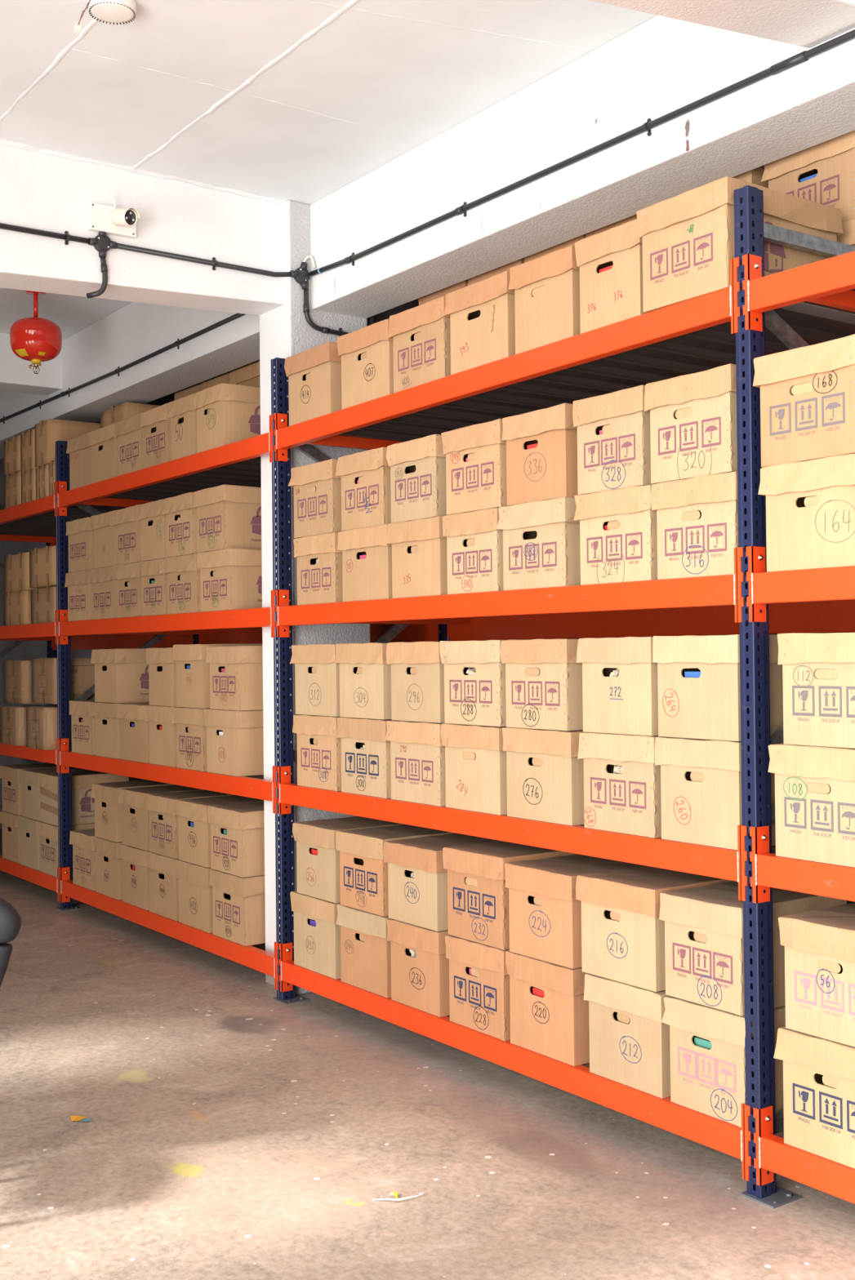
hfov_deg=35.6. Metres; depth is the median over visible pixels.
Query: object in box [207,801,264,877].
box
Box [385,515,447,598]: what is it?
box
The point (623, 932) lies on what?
box
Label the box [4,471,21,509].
carton
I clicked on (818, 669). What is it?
box
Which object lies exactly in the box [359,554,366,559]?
folder
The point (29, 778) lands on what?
box
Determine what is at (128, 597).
box
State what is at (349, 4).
trim
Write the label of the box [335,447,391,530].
box
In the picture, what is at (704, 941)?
box
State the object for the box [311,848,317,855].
folder
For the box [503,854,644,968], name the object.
box
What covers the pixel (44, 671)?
carton
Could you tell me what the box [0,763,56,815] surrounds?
box
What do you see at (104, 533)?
box
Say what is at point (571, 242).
box
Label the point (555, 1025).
box
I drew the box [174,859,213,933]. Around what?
box
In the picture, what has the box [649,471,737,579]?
box
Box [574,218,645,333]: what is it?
box
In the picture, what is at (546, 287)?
box
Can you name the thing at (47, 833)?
box
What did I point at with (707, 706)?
box
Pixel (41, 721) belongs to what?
carton
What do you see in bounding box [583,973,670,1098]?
box
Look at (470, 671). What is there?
crumpled paper
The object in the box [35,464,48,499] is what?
carton
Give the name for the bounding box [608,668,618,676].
crumpled paper
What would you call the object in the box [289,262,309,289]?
junction box
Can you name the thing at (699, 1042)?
folder
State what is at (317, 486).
box
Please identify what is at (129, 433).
box
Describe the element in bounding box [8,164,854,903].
wall
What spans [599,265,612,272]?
folder
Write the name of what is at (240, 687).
box
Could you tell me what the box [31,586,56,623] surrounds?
carton
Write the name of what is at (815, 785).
box
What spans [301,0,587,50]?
trim
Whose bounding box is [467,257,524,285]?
box
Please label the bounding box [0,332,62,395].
concrete beam
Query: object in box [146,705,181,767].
box
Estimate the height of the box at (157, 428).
0.324 m
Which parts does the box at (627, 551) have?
lid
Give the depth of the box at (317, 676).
6.05 m
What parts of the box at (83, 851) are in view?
lid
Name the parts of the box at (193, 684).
lid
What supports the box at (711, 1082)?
on the rack
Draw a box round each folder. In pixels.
[310,919,315,926]
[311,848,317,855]
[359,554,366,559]
[526,443,537,448]
[532,987,544,997]
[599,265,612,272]
[684,671,700,677]
[693,1036,711,1049]
[799,173,817,182]
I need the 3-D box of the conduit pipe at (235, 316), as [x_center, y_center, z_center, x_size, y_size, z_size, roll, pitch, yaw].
[-2.959,-1.695,9.829,0.031,0.089,7.525,0,-1,-36]
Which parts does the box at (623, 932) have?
lid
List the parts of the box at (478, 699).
lid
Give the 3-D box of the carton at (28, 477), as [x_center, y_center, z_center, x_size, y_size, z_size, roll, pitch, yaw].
[-2.577,-1.063,9.326,0.464,0.227,0.292,0,-1,-36]
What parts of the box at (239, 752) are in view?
lid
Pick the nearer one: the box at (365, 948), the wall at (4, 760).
the box at (365, 948)
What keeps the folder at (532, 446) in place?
in the box at (548, 470)
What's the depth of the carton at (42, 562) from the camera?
8.95 m
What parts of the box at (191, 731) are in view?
lid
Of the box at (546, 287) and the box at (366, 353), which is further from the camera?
the box at (366, 353)
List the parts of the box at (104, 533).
lid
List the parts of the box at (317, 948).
lid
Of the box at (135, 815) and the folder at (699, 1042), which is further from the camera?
the box at (135, 815)
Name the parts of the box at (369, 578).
lid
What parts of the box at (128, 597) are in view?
lid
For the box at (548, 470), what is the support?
on the box at (541, 538)
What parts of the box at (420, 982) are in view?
lid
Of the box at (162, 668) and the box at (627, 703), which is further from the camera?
the box at (162, 668)
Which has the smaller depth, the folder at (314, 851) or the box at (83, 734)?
the folder at (314, 851)
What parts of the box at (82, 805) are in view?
lid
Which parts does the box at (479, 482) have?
lid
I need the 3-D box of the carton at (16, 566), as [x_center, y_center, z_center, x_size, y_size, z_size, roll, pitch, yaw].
[-2.723,-0.477,9.532,0.464,0.267,0.521,0,-1,-36]
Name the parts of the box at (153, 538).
lid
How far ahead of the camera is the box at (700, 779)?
4.17 m
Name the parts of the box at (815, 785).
lid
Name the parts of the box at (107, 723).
lid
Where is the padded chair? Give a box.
[0,897,21,986]
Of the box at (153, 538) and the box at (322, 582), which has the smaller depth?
the box at (322, 582)
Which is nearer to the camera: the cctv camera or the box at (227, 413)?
the cctv camera
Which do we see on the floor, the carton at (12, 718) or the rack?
the rack
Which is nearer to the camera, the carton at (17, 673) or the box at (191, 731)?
the box at (191, 731)
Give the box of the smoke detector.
[74,0,136,33]
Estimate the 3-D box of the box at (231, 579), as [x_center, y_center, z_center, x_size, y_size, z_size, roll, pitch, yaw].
[-0.906,-0.308,7.028,0.509,0.314,0.375,0,-1,-36]
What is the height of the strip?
0.011 m
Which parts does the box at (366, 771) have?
lid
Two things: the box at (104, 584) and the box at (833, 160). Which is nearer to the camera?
the box at (833, 160)
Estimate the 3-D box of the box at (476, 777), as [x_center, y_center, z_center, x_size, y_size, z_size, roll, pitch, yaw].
[0.364,0.492,5.266,0.512,0.331,0.377,0,-1,-36]
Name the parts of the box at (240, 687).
lid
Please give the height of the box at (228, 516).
0.328 m
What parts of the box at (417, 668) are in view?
lid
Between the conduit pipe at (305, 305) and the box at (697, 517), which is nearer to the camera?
the box at (697, 517)
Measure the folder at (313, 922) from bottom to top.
0.104 m
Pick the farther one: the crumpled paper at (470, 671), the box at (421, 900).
the box at (421, 900)
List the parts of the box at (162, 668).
lid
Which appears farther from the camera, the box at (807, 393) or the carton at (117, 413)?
the carton at (117, 413)
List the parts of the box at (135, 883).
lid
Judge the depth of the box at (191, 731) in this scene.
7.12 m
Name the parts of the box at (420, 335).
lid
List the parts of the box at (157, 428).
lid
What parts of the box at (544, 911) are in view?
lid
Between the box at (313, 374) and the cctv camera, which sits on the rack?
the box at (313, 374)
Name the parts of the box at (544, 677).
lid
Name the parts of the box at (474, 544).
lid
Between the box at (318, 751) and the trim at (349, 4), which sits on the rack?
the box at (318, 751)
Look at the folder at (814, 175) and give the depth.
4.59 m
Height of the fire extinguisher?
0.494 m
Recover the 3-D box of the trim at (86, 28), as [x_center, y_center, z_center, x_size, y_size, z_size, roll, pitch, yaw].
[-1.004,-2.151,4.411,0.031,0.006,3.040,0,-1,-35]
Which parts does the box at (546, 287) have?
lid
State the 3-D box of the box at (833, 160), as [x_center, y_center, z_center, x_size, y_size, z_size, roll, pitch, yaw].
[1.475,-1.553,4.666,0.433,0.318,0.413,0,-1,-36]
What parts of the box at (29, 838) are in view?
lid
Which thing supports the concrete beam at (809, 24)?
attached to the ceiling
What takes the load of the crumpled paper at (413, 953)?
in the box at (420, 982)
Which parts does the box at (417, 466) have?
lid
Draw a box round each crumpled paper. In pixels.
[408,949,416,957]
[410,871,415,878]
[466,667,475,675]
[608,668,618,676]
[613,764,622,773]
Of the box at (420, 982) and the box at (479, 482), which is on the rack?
the box at (420, 982)
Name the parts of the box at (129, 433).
lid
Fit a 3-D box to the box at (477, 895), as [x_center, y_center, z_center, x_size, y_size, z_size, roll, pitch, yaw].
[0.377,0.984,5.249,0.510,0.348,0.384,0,-1,-36]
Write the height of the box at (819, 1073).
0.339 m
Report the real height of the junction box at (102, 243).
0.124 m
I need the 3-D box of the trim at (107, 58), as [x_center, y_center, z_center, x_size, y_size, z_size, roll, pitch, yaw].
[-0.755,-2.147,5.217,1.320,0.003,0.031,0,-1,-36]
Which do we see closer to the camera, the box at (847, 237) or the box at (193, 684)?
the box at (847, 237)
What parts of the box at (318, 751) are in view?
lid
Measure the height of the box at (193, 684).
0.343 m
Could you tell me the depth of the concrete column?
6.59 m
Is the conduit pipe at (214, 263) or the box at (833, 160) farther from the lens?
the conduit pipe at (214, 263)
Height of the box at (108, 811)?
0.327 m
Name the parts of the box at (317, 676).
lid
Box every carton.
[0,704,57,746]
[3,435,21,475]
[3,590,31,626]
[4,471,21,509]
[4,551,35,592]
[4,659,40,703]
[20,429,36,472]
[21,468,35,503]
[26,706,71,750]
[29,545,68,587]
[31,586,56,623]
[31,657,94,704]
[35,418,100,466]
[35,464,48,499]
[48,460,68,496]
[100,401,159,427]
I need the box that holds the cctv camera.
[87,190,140,238]
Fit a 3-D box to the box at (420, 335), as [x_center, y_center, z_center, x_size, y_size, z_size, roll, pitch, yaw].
[0.160,-1.194,5.545,0.513,0.324,0.397,0,-1,-36]
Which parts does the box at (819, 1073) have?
lid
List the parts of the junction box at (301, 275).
spout, spout, spout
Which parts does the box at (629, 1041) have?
lid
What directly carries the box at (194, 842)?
on the box at (195, 892)
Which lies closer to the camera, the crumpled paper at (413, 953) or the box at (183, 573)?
the crumpled paper at (413, 953)
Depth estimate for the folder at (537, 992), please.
4.84 m
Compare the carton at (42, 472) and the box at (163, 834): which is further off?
the carton at (42, 472)
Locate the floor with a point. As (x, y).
(233, 1131)
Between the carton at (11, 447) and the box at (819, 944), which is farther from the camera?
the carton at (11, 447)
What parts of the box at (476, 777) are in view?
lid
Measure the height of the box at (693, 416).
0.333 m
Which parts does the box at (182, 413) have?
lid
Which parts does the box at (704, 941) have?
lid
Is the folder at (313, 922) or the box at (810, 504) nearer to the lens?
the box at (810, 504)
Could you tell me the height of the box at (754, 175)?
0.320 m
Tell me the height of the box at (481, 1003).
0.339 m
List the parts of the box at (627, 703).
lid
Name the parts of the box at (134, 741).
lid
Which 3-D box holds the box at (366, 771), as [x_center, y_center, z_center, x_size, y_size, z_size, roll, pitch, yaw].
[-0.085,0.503,5.888,0.516,0.331,0.399,0,-1,-36]
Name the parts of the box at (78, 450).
lid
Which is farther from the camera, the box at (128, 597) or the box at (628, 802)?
the box at (128, 597)
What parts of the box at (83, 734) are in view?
lid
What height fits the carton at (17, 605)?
0.242 m
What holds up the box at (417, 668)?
on the box at (417, 751)
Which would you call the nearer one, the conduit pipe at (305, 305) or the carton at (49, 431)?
the conduit pipe at (305, 305)
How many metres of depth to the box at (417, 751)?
5.42 m
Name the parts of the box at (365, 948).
lid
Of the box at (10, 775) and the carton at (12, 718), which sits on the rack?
the carton at (12, 718)
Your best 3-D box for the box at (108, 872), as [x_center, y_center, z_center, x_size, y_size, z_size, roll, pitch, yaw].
[-1.750,1.380,8.211,0.514,0.340,0.388,0,-1,-35]
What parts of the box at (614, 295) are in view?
lid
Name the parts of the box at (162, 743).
lid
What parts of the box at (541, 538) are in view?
lid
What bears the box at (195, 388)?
on the box
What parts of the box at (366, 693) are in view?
lid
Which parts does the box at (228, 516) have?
lid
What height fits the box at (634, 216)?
0.319 m
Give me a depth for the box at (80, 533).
8.40 m
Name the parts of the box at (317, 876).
lid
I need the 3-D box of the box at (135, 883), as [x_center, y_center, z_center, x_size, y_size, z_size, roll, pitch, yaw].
[-1.509,1.375,7.880,0.510,0.339,0.387,0,-1,-35]
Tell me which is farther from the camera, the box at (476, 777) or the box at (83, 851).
the box at (83, 851)
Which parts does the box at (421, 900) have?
lid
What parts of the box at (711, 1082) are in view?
lid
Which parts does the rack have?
plate, plate, plate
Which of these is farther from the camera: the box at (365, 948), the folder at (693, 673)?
the box at (365, 948)
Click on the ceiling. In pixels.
(410, 82)
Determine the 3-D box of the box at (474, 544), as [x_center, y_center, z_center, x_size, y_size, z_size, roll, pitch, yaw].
[0.365,-0.339,5.261,0.510,0.312,0.352,0,-1,-36]
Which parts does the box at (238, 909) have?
lid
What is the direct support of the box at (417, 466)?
on the box at (419, 546)
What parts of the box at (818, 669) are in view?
lid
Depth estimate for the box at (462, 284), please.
6.27 m
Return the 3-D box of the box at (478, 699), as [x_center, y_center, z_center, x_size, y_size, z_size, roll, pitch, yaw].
[0.364,0.163,5.265,0.510,0.326,0.386,0,-1,-36]
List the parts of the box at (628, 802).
lid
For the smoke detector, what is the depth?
4.46 m
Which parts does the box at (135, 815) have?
lid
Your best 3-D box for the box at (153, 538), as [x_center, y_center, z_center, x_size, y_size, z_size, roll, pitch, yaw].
[-1.363,-0.618,7.662,0.514,0.327,0.343,0,-1,-35]
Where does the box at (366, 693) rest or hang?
on the box at (366, 771)
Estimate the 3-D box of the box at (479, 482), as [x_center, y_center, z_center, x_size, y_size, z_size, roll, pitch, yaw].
[0.369,-0.661,5.254,0.509,0.328,0.374,0,-1,-36]
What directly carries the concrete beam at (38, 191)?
attached to the ceiling
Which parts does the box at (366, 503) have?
lid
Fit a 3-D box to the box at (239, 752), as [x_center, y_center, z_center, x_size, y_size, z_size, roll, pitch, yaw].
[-0.860,0.522,6.972,0.510,0.332,0.376,0,-1,-36]
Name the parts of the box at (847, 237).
lid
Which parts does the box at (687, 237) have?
lid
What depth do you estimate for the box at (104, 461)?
8.09 m
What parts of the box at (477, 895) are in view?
lid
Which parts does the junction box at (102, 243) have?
spout, spout, spout, spout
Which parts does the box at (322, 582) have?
lid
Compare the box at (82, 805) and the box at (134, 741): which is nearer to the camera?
the box at (134, 741)
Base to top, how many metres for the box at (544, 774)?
0.330 m
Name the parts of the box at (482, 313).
lid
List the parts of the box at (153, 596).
lid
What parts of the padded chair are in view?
backrest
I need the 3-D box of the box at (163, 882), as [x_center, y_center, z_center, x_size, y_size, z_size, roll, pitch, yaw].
[-1.283,1.369,7.566,0.512,0.340,0.388,0,-1,-36]
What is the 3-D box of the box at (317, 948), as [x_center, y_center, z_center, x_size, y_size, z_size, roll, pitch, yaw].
[-0.324,1.345,6.227,0.511,0.340,0.403,0,-1,-36]
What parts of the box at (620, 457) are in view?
lid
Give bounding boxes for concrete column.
[259,200,370,994]
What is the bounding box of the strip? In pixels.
[373,1191,427,1200]
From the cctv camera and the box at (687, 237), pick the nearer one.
the box at (687, 237)
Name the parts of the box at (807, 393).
lid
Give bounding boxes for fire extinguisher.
[9,290,62,373]
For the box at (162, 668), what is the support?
on the box at (162, 743)
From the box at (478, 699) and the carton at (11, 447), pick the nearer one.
the box at (478, 699)
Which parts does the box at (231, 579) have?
lid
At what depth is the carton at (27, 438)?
9.19 m
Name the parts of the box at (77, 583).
lid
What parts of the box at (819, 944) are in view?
lid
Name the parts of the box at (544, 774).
lid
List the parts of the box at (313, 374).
lid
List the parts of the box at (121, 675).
lid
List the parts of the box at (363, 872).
lid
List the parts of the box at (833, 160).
lid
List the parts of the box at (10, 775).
lid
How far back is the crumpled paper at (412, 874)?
5.48 m
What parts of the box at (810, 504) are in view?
lid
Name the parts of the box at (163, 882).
lid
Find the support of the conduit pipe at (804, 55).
attached to the concrete beam at (661, 65)
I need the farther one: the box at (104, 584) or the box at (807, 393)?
the box at (104, 584)
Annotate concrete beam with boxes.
[0,14,854,459]
[0,144,284,315]
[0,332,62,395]
[591,0,854,48]
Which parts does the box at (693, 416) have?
lid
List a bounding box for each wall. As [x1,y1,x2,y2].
[0,457,9,811]
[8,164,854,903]
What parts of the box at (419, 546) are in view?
lid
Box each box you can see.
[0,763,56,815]
[0,811,20,863]
[17,815,39,870]
[19,766,90,821]
[36,821,94,877]
[38,770,128,826]
[64,568,92,621]
[66,432,91,489]
[66,516,93,572]
[69,700,95,755]
[69,828,95,890]
[88,231,116,257]
[88,423,117,483]
[88,565,117,619]
[90,510,116,568]
[90,648,149,702]
[90,779,174,842]
[91,702,149,759]
[93,836,122,899]
[112,504,141,564]
[114,413,144,475]
[114,562,141,617]
[116,702,149,763]
[117,784,204,850]
[119,844,149,910]
[137,498,166,561]
[138,558,167,616]
[140,403,171,468]
[145,647,176,706]
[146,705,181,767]
[146,790,232,858]
[146,851,178,920]
[162,492,197,557]
[164,553,200,614]
[165,393,196,460]
[172,643,262,708]
[173,383,200,400]
[173,706,207,771]
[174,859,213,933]
[175,795,263,867]
[192,382,260,453]
[193,484,261,552]
[196,547,262,612]
[200,372,230,391]
[203,708,263,776]
[205,645,262,711]
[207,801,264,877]
[208,869,265,946]
[229,360,259,386]
[284,341,341,426]
[288,458,342,537]
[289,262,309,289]
[289,644,339,716]
[289,890,341,979]
[292,715,342,791]
[292,816,403,903]
[293,532,342,604]
[333,642,391,719]
[334,716,394,798]
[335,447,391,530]
[335,824,455,916]
[335,904,391,998]
[337,318,393,409]
[337,524,391,601]
[382,833,497,931]
[384,720,445,806]
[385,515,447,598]
[385,641,444,723]
[386,434,446,523]
[386,918,449,1017]
[387,295,450,392]
[417,280,467,305]
[439,640,506,726]
[440,418,507,515]
[440,723,506,815]
[441,507,504,594]
[442,840,578,950]
[443,270,515,374]
[444,934,510,1041]
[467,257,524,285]
[496,496,580,590]
[499,639,582,730]
[501,402,577,506]
[502,727,583,826]
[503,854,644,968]
[505,951,589,1066]
[507,244,580,354]
[524,234,585,262]
[572,384,651,494]
[573,484,657,585]
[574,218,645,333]
[575,866,733,991]
[576,636,657,736]
[577,732,662,838]
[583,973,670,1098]
[585,213,636,237]
[635,176,843,312]
[644,363,737,484]
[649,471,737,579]
[652,634,782,741]
[653,736,775,850]
[658,880,846,1016]
[661,995,785,1128]
[733,166,768,187]
[752,333,854,466]
[757,453,854,572]
[760,129,854,222]
[767,742,854,867]
[773,1026,854,1168]
[777,632,854,748]
[777,902,854,1047]
[836,217,854,315]
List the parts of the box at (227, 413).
lid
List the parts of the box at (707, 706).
lid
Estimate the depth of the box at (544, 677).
4.78 m
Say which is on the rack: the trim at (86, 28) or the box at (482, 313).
the box at (482, 313)
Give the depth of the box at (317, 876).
6.08 m
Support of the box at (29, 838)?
on the rack
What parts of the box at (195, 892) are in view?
lid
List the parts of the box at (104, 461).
lid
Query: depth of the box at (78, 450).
8.40 m
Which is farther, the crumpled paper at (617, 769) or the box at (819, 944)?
the crumpled paper at (617, 769)
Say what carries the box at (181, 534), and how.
on the box at (183, 573)
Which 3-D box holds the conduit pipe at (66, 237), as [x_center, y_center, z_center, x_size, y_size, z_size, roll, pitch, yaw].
[-2.714,-1.761,5.030,3.038,0.066,0.028,0,-1,-36]
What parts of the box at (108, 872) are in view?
lid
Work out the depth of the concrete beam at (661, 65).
5.25 m
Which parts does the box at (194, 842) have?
lid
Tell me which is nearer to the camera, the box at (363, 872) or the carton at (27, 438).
the box at (363, 872)
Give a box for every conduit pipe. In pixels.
[0,222,89,244]
[0,313,244,423]
[86,256,107,298]
[116,243,291,276]
[302,281,348,335]
[309,29,854,275]
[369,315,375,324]
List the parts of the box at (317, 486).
lid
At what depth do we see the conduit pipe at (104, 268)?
5.94 m
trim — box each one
[0,17,97,122]
[0,138,286,204]
[71,48,375,129]
[132,0,358,168]
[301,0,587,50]
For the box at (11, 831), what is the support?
on the rack
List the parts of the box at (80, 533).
lid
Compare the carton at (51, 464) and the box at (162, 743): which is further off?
the carton at (51, 464)
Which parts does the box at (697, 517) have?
lid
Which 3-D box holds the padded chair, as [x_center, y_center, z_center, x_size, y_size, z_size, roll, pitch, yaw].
[-1.539,1.241,3.992,0.521,0.915,0.502,-1,-1,0]
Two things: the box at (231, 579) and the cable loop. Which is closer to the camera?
the cable loop
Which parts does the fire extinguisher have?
tank, hanger rod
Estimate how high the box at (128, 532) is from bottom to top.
0.328 m
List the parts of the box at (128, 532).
lid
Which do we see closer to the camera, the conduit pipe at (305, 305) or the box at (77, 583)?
the conduit pipe at (305, 305)
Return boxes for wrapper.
[70,1115,90,1121]
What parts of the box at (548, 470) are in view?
lid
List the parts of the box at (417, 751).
lid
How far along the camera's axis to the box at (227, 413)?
6.89 m
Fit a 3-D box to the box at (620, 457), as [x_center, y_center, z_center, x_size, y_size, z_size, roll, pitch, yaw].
[0.809,-0.672,4.641,0.510,0.328,0.350,0,-1,-36]
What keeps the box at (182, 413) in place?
on the rack
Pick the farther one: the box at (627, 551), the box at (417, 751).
the box at (417, 751)
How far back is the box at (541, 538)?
4.79 m
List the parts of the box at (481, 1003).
lid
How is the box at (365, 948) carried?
on the rack
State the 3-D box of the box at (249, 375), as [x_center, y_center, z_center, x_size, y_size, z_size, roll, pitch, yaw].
[-0.907,-1.460,7.988,0.426,0.318,0.385,0,-1,-36]
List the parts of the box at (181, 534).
lid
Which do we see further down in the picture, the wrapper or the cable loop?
the wrapper
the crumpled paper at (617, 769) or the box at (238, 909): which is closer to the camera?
the crumpled paper at (617, 769)
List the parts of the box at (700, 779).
lid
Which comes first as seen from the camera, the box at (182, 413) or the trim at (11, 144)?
the trim at (11, 144)
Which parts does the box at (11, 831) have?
lid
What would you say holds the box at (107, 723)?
on the rack
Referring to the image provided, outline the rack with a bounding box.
[0,185,854,1208]
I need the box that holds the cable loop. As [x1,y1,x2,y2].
[302,255,323,273]
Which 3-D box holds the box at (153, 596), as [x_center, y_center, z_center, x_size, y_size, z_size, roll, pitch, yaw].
[-1.356,-0.297,7.660,0.514,0.314,0.349,0,-1,-36]
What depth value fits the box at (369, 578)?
5.72 m
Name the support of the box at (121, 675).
on the box at (107, 723)
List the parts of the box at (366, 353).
lid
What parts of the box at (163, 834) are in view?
lid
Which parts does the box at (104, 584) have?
lid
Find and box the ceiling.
[0,0,657,340]
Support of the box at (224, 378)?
on the box
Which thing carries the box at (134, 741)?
on the rack
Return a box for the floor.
[0,823,854,1279]
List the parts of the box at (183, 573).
lid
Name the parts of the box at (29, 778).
lid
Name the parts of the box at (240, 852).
lid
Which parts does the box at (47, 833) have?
lid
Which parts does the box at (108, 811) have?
lid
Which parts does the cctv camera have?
glass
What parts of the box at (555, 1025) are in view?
lid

